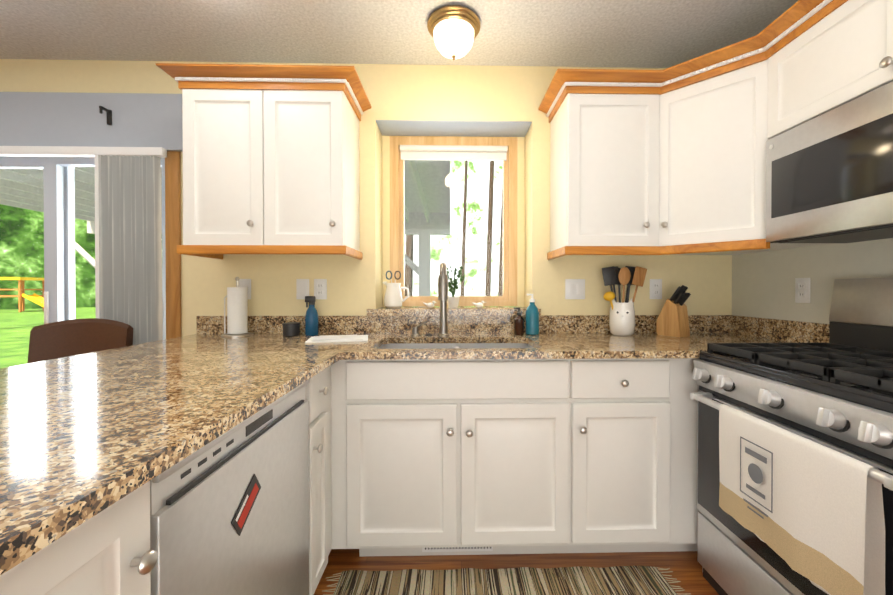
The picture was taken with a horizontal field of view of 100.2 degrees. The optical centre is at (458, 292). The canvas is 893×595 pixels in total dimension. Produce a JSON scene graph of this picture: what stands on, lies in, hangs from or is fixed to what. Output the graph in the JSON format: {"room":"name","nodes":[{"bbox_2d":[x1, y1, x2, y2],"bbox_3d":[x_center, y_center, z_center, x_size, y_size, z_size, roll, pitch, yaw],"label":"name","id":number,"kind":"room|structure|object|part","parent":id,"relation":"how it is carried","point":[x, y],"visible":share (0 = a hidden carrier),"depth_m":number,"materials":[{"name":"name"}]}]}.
{"room":"kitchen","nodes":[
{"label":"kitchen","id":0,"kind":"room"},
{"bbox_2d":[0,59,731,335],"bbox_3d":[-1.510,-0.073,2.252,6.790,2.440,0.300,0,0,-1],"label":"wall","id":1,"kind":"structure","parent":0,"point":[448,93],"depth_m":2.12,"materials":[{"name":"yellow paint"}]},
{"bbox_2d":[0,156,165,366],"bbox_3d":[-2.395,0.133,2.244,1.514,2.026,0.120,0,0,-1],"label":"patio door","id":2,"kind":"structure","parent":1,"relation":"in","point":[58,177],"depth_m":2.21,"materials":[{"name":"white plastic"}]},
{"bbox_2d":[0,92,182,150],"bbox_3d":[-2.837,-0.935,2.002,2.725,0.306,0.085,0,0,-1],"label":"band","id":3,"kind":"object","parent":1,"relation":"attached to","point":[74,119],"depth_m":2.04,"materials":[{"name":"grey paint"}]},
{"bbox_2d":[0,146,166,157],"bbox_3d":[-2.400,-0.759,2.012,1.600,0.045,0.039,0,0,-1],"label":"headrail","id":4,"kind":"object","parent":3,"relation":"attached to","point":[60,151],"visible":0.96,"depth_m":2.00,"materials":[{"name":"white plastic"}]},
{"bbox_2d":[94,155,162,344],"bbox_3d":[-1.792,0.200,2.033,0.327,1.872,0.040,0,0,-1],"label":"vertical blinds","id":5,"kind":"object","parent":4,"relation":"hanging from","point":[128,258],"visible":0.54,"depth_m":2.02,"materials":[{"name":"fabric"}]},
{"bbox_3d":[-1.905,-0.952,2.011,0.018,0.080,0.060,0,0,-1],"label":"curtain bracket","id":6,"kind":"part","parent":3,"relation":"part of","materials":[{"name":"black metal"}]},
{"bbox_2d":[165,151,181,338],"bbox_3d":[-2.392,0.097,2.124,1.664,2.102,0.120,0,0,-1],"label":"door frame","id":7,"kind":"structure","parent":1,"relation":"attached to","point":[173,232],"depth_m":2.08,"materials":[{"name":"brown wood"}]},
{"bbox_2d":[239,279,250,298],"bbox_3d":[-1.208,-0.016,2.103,0.072,0.116,0.012,0,0,-1],"label":"light switch","id":8,"kind":"object","parent":1,"relation":"attached to","point":[245,283],"visible":0.48,"depth_m":2.10,"materials":[{"name":"white plastic"}]},
{"bbox_2d":[155,63,371,259],"bbox_3d":[-0.941,-0.615,1.914,0.903,0.866,0.388,0,0,-1],"label":"upper cabinet","id":9,"kind":"object","parent":1,"relation":"attached to","point":[270,159],"visible":1,"depth_m":1.79,"materials":[{"name":"white wood"}]},
{"bbox_2d":[296,279,308,298],"bbox_3d":[-0.883,-0.016,2.110,0.072,0.116,0.012,0,0,-1],"label":"light switch","id":10,"kind":"object","parent":1,"relation":"attached to","point":[302,288],"visible":0.96,"depth_m":2.11,"materials":[{"name":"white plastic"}]},
{"bbox_2d":[314,279,326,298],"bbox_3d":[-0.785,-0.017,2.113,0.072,0.116,0.010,0,0,-1],"label":"electrical outlet","id":11,"kind":"object","parent":1,"relation":"attached to","point":[320,288],"visible":0.98,"depth_m":2.11,"materials":[{"name":"white plastic"}]},
{"bbox_2d":[382,136,524,306],"bbox_3d":[-0.033,-0.443,2.359,0.891,1.071,0.078,0,0,-1],"label":"kitchen window","id":12,"kind":"structure","parent":1,"relation":"in","point":[397,151],"depth_m":2.35,"materials":[{"name":"brown wood"}]},
{"bbox_2d":[376,120,531,136],"bbox_3d":[-0.030,-0.976,2.233,0.891,0.005,0.203,0,0,-1],"label":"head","id":13,"kind":"object","parent":1,"relation":"attached to","point":[453,128],"visible":1,"depth_m":2.22},
{"bbox_2d":[565,279,584,298],"bbox_3d":[0.668,-0.017,2.145,0.115,0.116,0.012,0,0,-1],"label":"double light switch","id":14,"kind":"object","parent":1,"relation":"attached to","point":[574,288],"visible":1,"depth_m":2.15,"materials":[{"name":"white plastic"}]},
{"bbox_2d":[546,72,657,255],"bbox_3d":[0.754,-0.630,1.985,0.455,0.836,0.322,0,0,-1],"label":"upper cabinet","id":15,"kind":"object","parent":1,"relation":"attached to","point":[604,125],"depth_m":1.83,"materials":[{"name":"white wood"}]},
{"bbox_2d":[650,279,661,298],"bbox_3d":[1.138,-0.017,2.157,0.072,0.116,0.010,0,0,-1],"label":"electrical outlet","id":16,"kind":"object","parent":1,"relation":"attached to","point":[655,288],"visible":1,"depth_m":2.16,"materials":[{"name":"white plastic"}]},
{"bbox_2d":[658,32,781,247],"bbox_3d":[1.142,-0.633,1.701,0.325,0.826,0.325,0,0,-1],"label":"upper cabinet","id":17,"kind":"object","parent":1,"relation":"attached to","point":[670,160],"depth_m":1.67,"materials":[{"name":"white wood"}]},
{"bbox_2d":[650,243,828,254],"bbox_3d":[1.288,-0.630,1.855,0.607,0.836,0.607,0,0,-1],"label":"trim","id":18,"kind":"structure","parent":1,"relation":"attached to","point":[683,249],"depth_m":1.72,"materials":[{"name":"brown wood"}]},
{"bbox_2d":[0,0,797,67],"bbox_3d":[-1.452,-1.325,-0.309,6.790,0.100,5.405,0,0,-1],"label":"ceiling","id":19,"kind":"structure","parent":0,"point":[622,33],"depth_m":1.84,"materials":[{"name":"white paint"}]},
{"bbox_2d":[427,5,479,59],"bbox_3d":[-0.024,-1.201,1.792,0.255,0.177,0.255,0,0,-1],"label":"dome ceiling light","id":20,"kind":"object","parent":19,"relation":"attached to","point":[453,30],"visible":0.98,"depth_m":1.72,"materials":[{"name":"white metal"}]},
{"bbox_2d":[314,549,718,594],"bbox_3d":[-1.452,1.215,-0.290,6.790,0.100,5.405,0,0,-1],"label":"floor","id":21,"kind":"structure","parent":0,"point":[685,567],"depth_m":1.59,"materials":[{"name":"brown wood"}]},
{"bbox_2d":[27,318,132,363],"bbox_3d":[-1.898,0.646,1.724,0.463,1.011,0.578,0,0,-11],"label":"leather chair","id":22,"kind":"object","parent":21,"relation":"on","point":[58,339],"visible":0.19,"depth_m":1.94,"materials":[{"name":"brown leather"}]},
{"bbox_2d":[0,350,343,594],"bbox_3d":[-0.937,0.702,0.466,0.981,0.914,2.040,0,0,-1],"label":"base cabinet","id":23,"kind":"object","parent":21,"relation":"on","point":[268,458],"depth_m":0.77,"materials":[{"name":"white wood"}]},
{"bbox_2d":[150,380,308,594],"bbox_3d":[-0.777,0.702,0.911,0.586,0.828,0.633,0,0,-1],"label":"dishwasher","id":24,"kind":"object","parent":23,"relation":"in","point":[231,517],"depth_m":0.84,"materials":[{"name":"silver metal"}]},
{"bbox_2d":[108,262,828,556],"bbox_3d":[0.066,0.495,1.912,3.051,1.309,0.869,0,0,-1],"label":"base cabinet","id":25,"kind":"object","parent":21,"relation":"on","point":[465,434],"depth_m":1.53,"materials":[{"name":"white wood"}]},
{"bbox_2d":[221,277,253,336],"bbox_3d":[-1.189,0.076,2.006,0.150,0.316,0.150,0,0,-1],"label":"paper towel holder","id":26,"kind":"object","parent":25,"relation":"on","point":[237,310],"visible":1,"depth_m":1.97,"materials":[{"name":"white paper"}]},
{"bbox_2d":[282,322,299,336],"bbox_3d":[-0.899,0.198,2.003,0.088,0.072,0.087,0,0,-1],"label":"candle jar","id":27,"kind":"object","parent":25,"relation":"on","point":[290,329],"visible":1,"depth_m":1.97,"materials":[{"name":"black glass"}]},
{"bbox_2d":[305,296,318,335],"bbox_3d":[-0.800,0.128,2.030,0.069,0.212,0.068,0,0,-1],"label":"spray bottle","id":28,"kind":"object","parent":25,"relation":"on","point":[311,322],"visible":1,"depth_m":2.01,"materials":[{"name":"blue plastic"}]},
{"bbox_2d":[305,334,367,342],"bbox_3d":[-0.595,0.228,1.852,0.282,0.013,0.204,0,0,-13],"label":"papers","id":29,"kind":"object","parent":25,"relation":"on","point":[336,338],"visible":1,"depth_m":1.79,"materials":[{"name":"white paper"}]},
{"bbox_2d":[383,271,409,307],"bbox_3d":[-0.375,-0.017,2.228,0.160,0.222,0.112,0,0,-1],"label":"pitcher","id":30,"kind":"object","parent":25,"relation":"on","point":[393,298],"visible":1,"depth_m":2.19,"materials":[{"name":"white ceramic"}]},
{"bbox_2d":[423,301,436,307],"bbox_3d":[-0.170,0.072,2.204,0.083,0.044,0.029,0,0,-1],"label":"bird figurine","id":31,"kind":"object","parent":25,"relation":"on","point":[429,305],"visible":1,"depth_m":2.20,"materials":[{"name":"white ceramic"}]},
{"bbox_2d":[411,262,448,335],"bbox_3d":[-0.153,0.037,1.962,0.207,0.395,0.168,0,0,-1],"label":"faucet","id":32,"kind":"object","parent":25,"relation":"on","point":[442,277],"depth_m":1.99,"materials":[{"name":"silver metal"}]},
{"bbox_2d":[378,343,532,348],"bbox_3d":[-0.013,0.370,1.754,0.764,0.208,0.384,0,0,-1],"label":"sink","id":33,"kind":"object","parent":25,"relation":"in","point":[381,345],"depth_m":1.94,"materials":[{"name":"silver metal"}]},
{"bbox_2d":[447,266,464,307],"bbox_3d":[-0.025,-0.034,2.261,0.123,0.256,0.111,0,0,-1],"label":"potted plant","id":34,"kind":"object","parent":25,"relation":"on","point":[452,301],"visible":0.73,"depth_m":2.25,"materials":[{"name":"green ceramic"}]},
{"bbox_2d":[422,547,492,551],"bbox_3d":[-0.006,1.098,1.632,0.308,0.070,0.005,0,0,-1],"label":"vent","id":35,"kind":"object","parent":25,"relation":"attached to","point":[443,549],"depth_m":1.63,"materials":[{"name":"white plastic"}]},
{"bbox_2d":[472,301,485,307],"bbox_3d":[0.120,0.072,2.210,0.083,0.044,0.029,0,0,-1],"label":"bird figurine","id":36,"kind":"object","parent":25,"relation":"on","point":[478,305],"visible":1,"depth_m":2.20,"materials":[{"name":"white ceramic"}]},
{"bbox_2d":[514,307,523,334],"bbox_3d":[0.329,0.159,2.050,0.057,0.149,0.053,0,0,-1],"label":"soap dispenser","id":37,"kind":"object","parent":25,"relation":"on","point":[518,324],"visible":1,"depth_m":2.03,"materials":[{"name":"brown glass"}]},
{"bbox_2d":[525,294,538,334],"bbox_3d":[0.405,0.121,2.062,0.074,0.224,0.074,0,0,-1],"label":"dish soap bottle","id":38,"kind":"object","parent":25,"relation":"on","point":[532,321],"visible":1,"depth_m":2.03,"materials":[{"name":"blue plastic"}]},
{"bbox_2d":[602,266,646,335],"bbox_3d":[0.901,0.045,2.039,0.235,0.376,0.138,0,0,-1],"label":"utensil crock","id":39,"kind":"object","parent":25,"relation":"on","point":[622,318],"visible":1,"depth_m":2.01,"materials":[{"name":"white ceramic"}]},
{"bbox_2d":[656,285,690,336],"bbox_3d":[1.158,0.098,1.997,0.092,0.271,0.155,0,0,-29],"label":"knife block","id":40,"kind":"object","parent":25,"relation":"on","point":[672,320],"visible":1,"depth_m":1.97,"materials":[{"name":"brown wood"}]},
{"bbox_2d":[322,566,690,594],"bbox_3d":[0.179,1.148,1.233,1.420,0.010,0.630,0,0,-1],"label":"striped rug","id":41,"kind":"object","parent":21,"relation":"on","point":[621,580],"visible":1,"depth_m":1.47,"materials":[{"name":"multicoloured fabric"}]},
{"bbox_2d":[690,277,892,594],"bbox_3d":[1.250,0.552,1.159,0.719,1.206,0.754,0,0,-1],"label":"gas range","id":42,"kind":"object","parent":21,"relation":"on","point":[795,469],"visible":1,"depth_m":1.10,"materials":[{"name":"silver metal"}]},
{"bbox_3d":[0.928,0.587,1.067,0.072,0.395,0.467,0,0,-1],"label":"towel handle","id":43,"kind":"part","parent":42,"relation":"part of","materials":[{"name":"fabric"}]},
{"bbox_2d":[732,238,892,323],"bbox_3d":[1.795,-0.054,-0.376,0.300,2.440,5.105,0,0,-1],"label":"wall","id":44,"kind":"structure","parent":0,"point":[763,284],"depth_m":1.75,"materials":[{"name":"paint"}]},
{"bbox_2d":[795,278,809,302],"bbox_3d":[1.592,-0.008,1.732,0.010,0.116,0.072,0,0,-1],"label":"outlet","id":45,"kind":"object","parent":44,"relation":"attached to","point":[802,290],"visible":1,"depth_m":1.73,"materials":[{"name":"white plastic"}]},
{"bbox_2d":[766,0,892,140],"bbox_3d":[1.443,-0.800,1.313,0.322,0.354,0.478,0,0,-1],"label":"upper cabinet","id":46,"kind":"object","parent":44,"relation":"attached to","point":[842,54],"depth_m":1.30,"materials":[{"name":"white wood"}]},
{"bbox_2d":[766,81,892,242],"bbox_3d":[1.435,-0.406,1.158,0.344,0.423,0.754,0,0,-1],"label":"over-the-range microwave","id":47,"kind":"object","parent":46,"relation":"attached to","point":[829,176],"visible":1,"depth_m":1.26,"materials":[{"name":"silver metal"}]},
{"label":"outside","id":48,"kind":"structure","parent":0,"visible":0},
{"bbox_2d":[0,307,95,367],"bbox_3d":[-10.881,1.423,40.965,120.000,0.120,77.485,0,0,-1],"label":"ground","id":49,"kind":"structure","parent":48,"point":[18,333],"depth_m":15.47,"materials":[{"name":"green plant"}]},
{"bbox_2d":[0,277,43,311],"bbox_3d":[-31.580,0.259,28.028,4.430,2.703,2.000,0,0,-1],"label":"playset","id":50,"kind":"object","parent":49,"relation":"on","point":[21,294],"depth_m":27.26,"materials":[{"name":"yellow wood"}]},
{"bbox_2d":[0,160,449,295],"bbox_3d":[-3.835,0.027,4.859,7.442,3.200,4.975,0,0,-1],"label":"roof canopy","id":51,"kind":"object","parent":49,"relation":"on","point":[428,229],"depth_m":5.68,"materials":[{"name":"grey wood"}]},
{"bbox_2d":[405,161,502,295],"bbox_3d":[-10.758,-4.672,18.795,25.920,12.612,14.329,0,0,-1],"label":"trees","id":52,"kind":"object","parent":49,"relation":"on","point":[409,254],"depth_m":14.78,"materials":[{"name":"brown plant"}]},
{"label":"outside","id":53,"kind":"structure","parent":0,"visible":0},
{"bbox_2d":[0,160,502,309],"bbox_3d":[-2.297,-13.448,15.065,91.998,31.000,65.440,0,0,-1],"label":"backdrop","id":54,"kind":"structure","parent":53,"point":[25,231],"depth_m":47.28,"materials":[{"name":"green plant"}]}
]}

